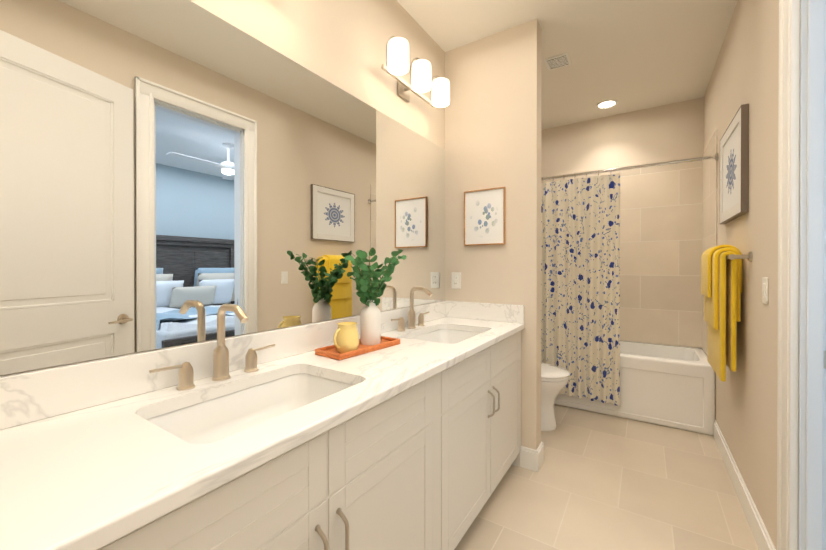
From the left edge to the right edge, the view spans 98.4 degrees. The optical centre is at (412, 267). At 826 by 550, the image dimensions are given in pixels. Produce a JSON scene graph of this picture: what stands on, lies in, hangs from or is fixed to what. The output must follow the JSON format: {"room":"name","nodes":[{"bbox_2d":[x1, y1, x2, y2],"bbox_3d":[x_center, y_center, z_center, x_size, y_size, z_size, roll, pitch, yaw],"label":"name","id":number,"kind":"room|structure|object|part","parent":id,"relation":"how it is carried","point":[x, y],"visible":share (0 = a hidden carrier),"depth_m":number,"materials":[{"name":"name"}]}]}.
{"room":"bathroom","nodes":[
{"label":"bathroom","id":0,"kind":"room"},
{"bbox_2d":[0,0,444,376],"bbox_3d":[0.049,-0.143,2.407,0.120,2.820,4.500,0,0,33],"label":"wall","id":1,"kind":"structure","parent":0,"point":[341,44],"depth_m":1.75,"materials":[{"name":"paint"}]},
{"bbox_2d":[0,0,444,374],"bbox_3d":[-0.413,-0.304,1.579,0.006,1.082,2.363,0,0,33],"label":"vanity mirror","id":2,"kind":"object","parent":1,"relation":"attached to","point":[176,172],"visible":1,"depth_m":1.10,"materials":[{"name":"clear glass"}]},
{"bbox_2d":[0,301,447,430],"bbox_3d":[-0.405,0.297,1.576,0.020,0.115,2.364,0,0,33],"label":"backsplash","id":3,"kind":"structure","parent":1,"relation":"attached to","point":[25,397],"depth_m":0.96,"materials":[{"name":"white stone"}]},
{"bbox_2d":[381,36,449,106],"bbox_3d":[0.016,-1.109,2.067,0.190,0.214,0.572,0,0,33],"label":"sconce","id":4,"kind":"object","parent":1,"relation":"attached to","point":[397,62],"visible":1,"depth_m":2.00,"materials":[{"name":"white glass"}]},
{"bbox_2d":[445,18,541,449],"bbox_3d":[0.533,-0.143,2.450,0.645,2.820,0.120,0,0,33],"label":"wall","id":5,"kind":"structure","parent":0,"point":[493,124],"depth_m":2.33,"materials":[{"name":"paint"}]},
{"bbox_2d":[452,272,460,288],"bbox_3d":[0.304,0.091,2.522,0.072,0.116,0.008,0,0,33],"label":"outlet","id":6,"kind":"object","parent":5,"relation":"attached to","point":[456,280],"visible":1,"depth_m":2.52,"materials":[{"name":"white plastic"}]},
{"bbox_2d":[464,187,505,245],"bbox_3d":[0.478,-0.340,2.401,0.290,0.375,0.019,0,0,33],"label":"picture","id":7,"kind":"object","parent":5,"relation":"attached to","point":[483,217],"depth_m":2.39},
{"bbox_2d":[448,301,523,322],"bbox_3d":[0.472,0.294,2.404,0.548,0.115,0.020,0,0,33],"label":"backsplash","id":8,"kind":"structure","parent":5,"relation":"attached to","point":[503,313],"depth_m":2.38,"materials":[{"name":"white stone"}]},
{"bbox_2d":[520,442,543,463],"bbox_3d":[0.589,1.202,2.500,0.629,0.130,0.017,0,0,33],"label":"baseboard","id":9,"kind":"structure","parent":5,"relation":"attached to","point":[532,459],"depth_m":2.25,"materials":[{"name":"paint"}]},
{"bbox_2d":[397,0,737,129],"bbox_3d":[0.795,-1.601,1.917,1.900,0.100,4.500,0,0,33],"label":"ceiling","id":10,"kind":"structure","parent":0,"point":[631,55],"depth_m":2.44,"materials":[{"name":"paint"}]},
{"bbox_2d":[544,52,571,70],"bbox_3d":[1.091,-1.546,2.684,0.170,0.014,0.170,0,0,33],"label":"ceiling vent","id":11,"kind":"object","parent":10,"relation":"in","point":[558,61],"visible":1,"depth_m":2.67,"materials":[{"name":"white metal"}]},
{"bbox_2d":[595,100,618,108],"bbox_3d":[1.844,-1.552,3.394,0.196,0.008,0.196,0,0,33],"label":"recessed light","id":12,"kind":"object","parent":10,"relation":"in","point":[606,104],"visible":1,"depth_m":3.40,"materials":[{"name":"white"}]},
{"bbox_2d":[454,404,758,549],"bbox_3d":[0.795,1.319,1.927,1.900,0.100,4.500,0,0,33],"label":"floor","id":13,"kind":"structure","parent":0,"point":[598,481],"depth_m":1.98,"materials":[{"name":"tile"}]},
{"bbox_2d":[84,327,524,549],"bbox_3d":[-0.167,0.830,1.424,0.586,0.880,2.364,0,0,33],"label":"bathroom vanity","id":14,"kind":"object","parent":13,"relation":"on","point":[413,468],"depth_m":1.07,"materials":[{"name":"paint"}]},
{"bbox_2d":[0,315,523,549],"bbox_3d":[-0.173,0.373,1.426,0.572,0.035,2.364,0,0,33],"label":"countertop","id":15,"kind":"structure","parent":14,"relation":"on","point":[72,480],"depth_m":0.71,"materials":[{"name":"white stone"}]},
{"bbox_2d":[148,303,275,390],"bbox_3d":[-0.571,0.235,1.117,0.165,0.243,0.394,0,0,33],"label":"faucet","id":16,"kind":"object","parent":15,"relation":"on","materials":[{"name":"metal"}]},
{"bbox_2d":[140,367,359,446],"bbox_3d":[-0.423,0.456,1.022,0.405,0.153,0.590,0,0,33],"label":"sink","id":17,"kind":"object","parent":15,"relation":"in","point":[203,419],"depth_m":1.14,"materials":[{"name":"white ceramic"}]},
{"bbox_2d":[315,336,399,359],"bbox_3d":[-0.230,0.343,1.558,0.155,0.023,0.370,0,0,37],"label":"tray","id":18,"kind":"object","parent":15,"relation":"on","point":[331,351],"visible":0.77,"depth_m":1.49,"materials":[{"name":"brown wood"}]},
{"bbox_2d":[333,322,358,352],"bbox_3d":[-0.279,0.287,1.460,0.098,0.116,0.125,0,0,33],"label":"pitcher","id":19,"kind":"object","parent":18,"relation":"on","point":[346,337],"visible":0.96,"depth_m":1.43,"materials":[{"name":"ceramic"}]},
{"bbox_2d":[344,247,405,344],"bbox_3d":[-0.173,0.128,1.632,0.323,0.433,0.335,0,0,33],"label":"vase","id":20,"kind":"object","parent":18,"relation":"on","point":[367,293],"visible":0.98,"depth_m":1.58,"materials":[{"name":"ceramic"}]},
{"bbox_2d":[392,287,435,330],"bbox_3d":[0.039,0.231,2.056,0.165,0.243,0.394,0,0,33],"label":"faucet","id":21,"kind":"object","parent":15,"relation":"on","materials":[{"name":"metal"}]},
{"bbox_2d":[404,327,479,342],"bbox_3d":[0.187,0.453,1.961,0.405,0.153,0.590,0,0,33],"label":"sink","id":22,"kind":"object","parent":15,"relation":"in","point":[437,334],"depth_m":2.20,"materials":[{"name":"white ceramic"}]},
{"bbox_2d":[541,363,569,430],"bbox_3d":[0.907,0.859,2.950,0.724,0.812,0.450,0,0,33],"label":"toilet","id":23,"kind":"object","parent":13,"relation":"on","point":[554,380],"visible":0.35,"depth_m":2.76,"materials":[{"name":"ceramic"}]},
{"bbox_2d":[554,341,714,435],"bbox_3d":[1.758,0.999,3.409,1.656,0.530,0.697,0,0,33],"label":"bathtub","id":24,"kind":"object","parent":13,"relation":"on","point":[668,386],"visible":0.4,"depth_m":2.87,"materials":[{"name":"ceramic"}]},
{"bbox_2d":[541,97,703,348],"bbox_3d":[1.988,-0.148,3.758,1.660,2.820,0.120,0,0,33],"label":"wall","id":25,"kind":"structure","parent":0,"point":[667,132],"depth_m":3.58,"materials":[{"name":"paint"}]},
{"bbox_2d":[541,155,701,347],"bbox_3d":[1.953,-0.149,3.704,1.660,1.758,0.010,0,0,33],"label":"tiled wall","id":26,"kind":"structure","parent":25,"relation":"attached to","point":[660,249],"depth_m":3.42,"materials":[{"name":"beige tile"}]},
{"bbox_2d":[704,0,778,549],"bbox_3d":[1.443,-0.139,1.286,0.120,2.820,6.440,0,0,33],"label":"wall","id":27,"kind":"structure","parent":0,"point":[746,69],"depth_m":1.73,"materials":[{"name":"paint"}]},
{"bbox_2d":[541,153,718,404],"bbox_3d":[1.536,0.145,3.063,1.658,1.980,0.085,0,0,33],"label":"shower curtain","id":28,"kind":"object","parent":27,"relation":"attached to","point":[580,280],"visible":0.65,"depth_m":3.09,"materials":[{"name":"multicoloured fabric"}]},
{"bbox_3d":[1.537,-0.815,3.062,1.658,0.060,0.060,0,0,33],"label":"rod","id":29,"kind":"part","parent":28,"relation":"part of","materials":[{"name":"silver metal"}]},
{"bbox_2d":[702,129,717,354],"bbox_3d":[2.440,-0.146,2.940,0.010,1.758,0.740,0,0,33],"label":"tiled wall","id":30,"kind":"structure","parent":27,"relation":"attached to","point":[709,198],"depth_m":2.89,"materials":[{"name":"beige tile"}]},
{"bbox_2d":[701,245,752,381],"bbox_3d":[1.804,0.239,2.090,0.148,0.738,0.672,0,0,33],"label":"towel","id":31,"kind":"object","parent":27,"relation":"attached to","point":[721,277],"visible":1,"depth_m":1.94,"materials":[{"name":"yellow fabric"}]},
{"bbox_2d":[720,104,748,223],"bbox_3d":[1.886,-0.567,2.106,0.030,0.558,0.628,0,0,33],"label":"framed picture","id":32,"kind":"object","parent":27,"relation":"attached to","point":[731,173],"depth_m":2.00},
{"bbox_3d":[1.886,-0.567,2.106,0.030,0.558,0.628,0,0,33],"label":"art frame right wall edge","id":33,"kind":"part","parent":32,"relation":"part of","materials":[{"name":"brown wood"}]},
{"bbox_2d":[714,420,775,549],"bbox_3d":[1.823,1.204,1.997,0.014,0.130,1.598,0,0,33],"label":"baseboard","id":34,"kind":"structure","parent":27,"relation":"attached to","point":[761,535],"depth_m":1.85,"materials":[{"name":"paint"}]},
{"bbox_2d":[762,277,767,303],"bbox_3d":[1.552,0.100,1.574,0.010,0.116,0.072,0,0,33],"label":"light switch","id":35,"kind":"object","parent":27,"relation":"attached to","point":[765,290],"visible":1,"depth_m":1.56,"materials":[{"name":"white plastic"}]},
{"bbox_2d":[777,0,825,549],"bbox_3d":[1.200,0.003,0.920,0.174,2.540,0.880,0,0,33],"label":"door frame","id":36,"kind":"structure","parent":27,"relation":"attached to","point":[812,373],"depth_m":1.22,"materials":[{"name":"paint"}]}
]}

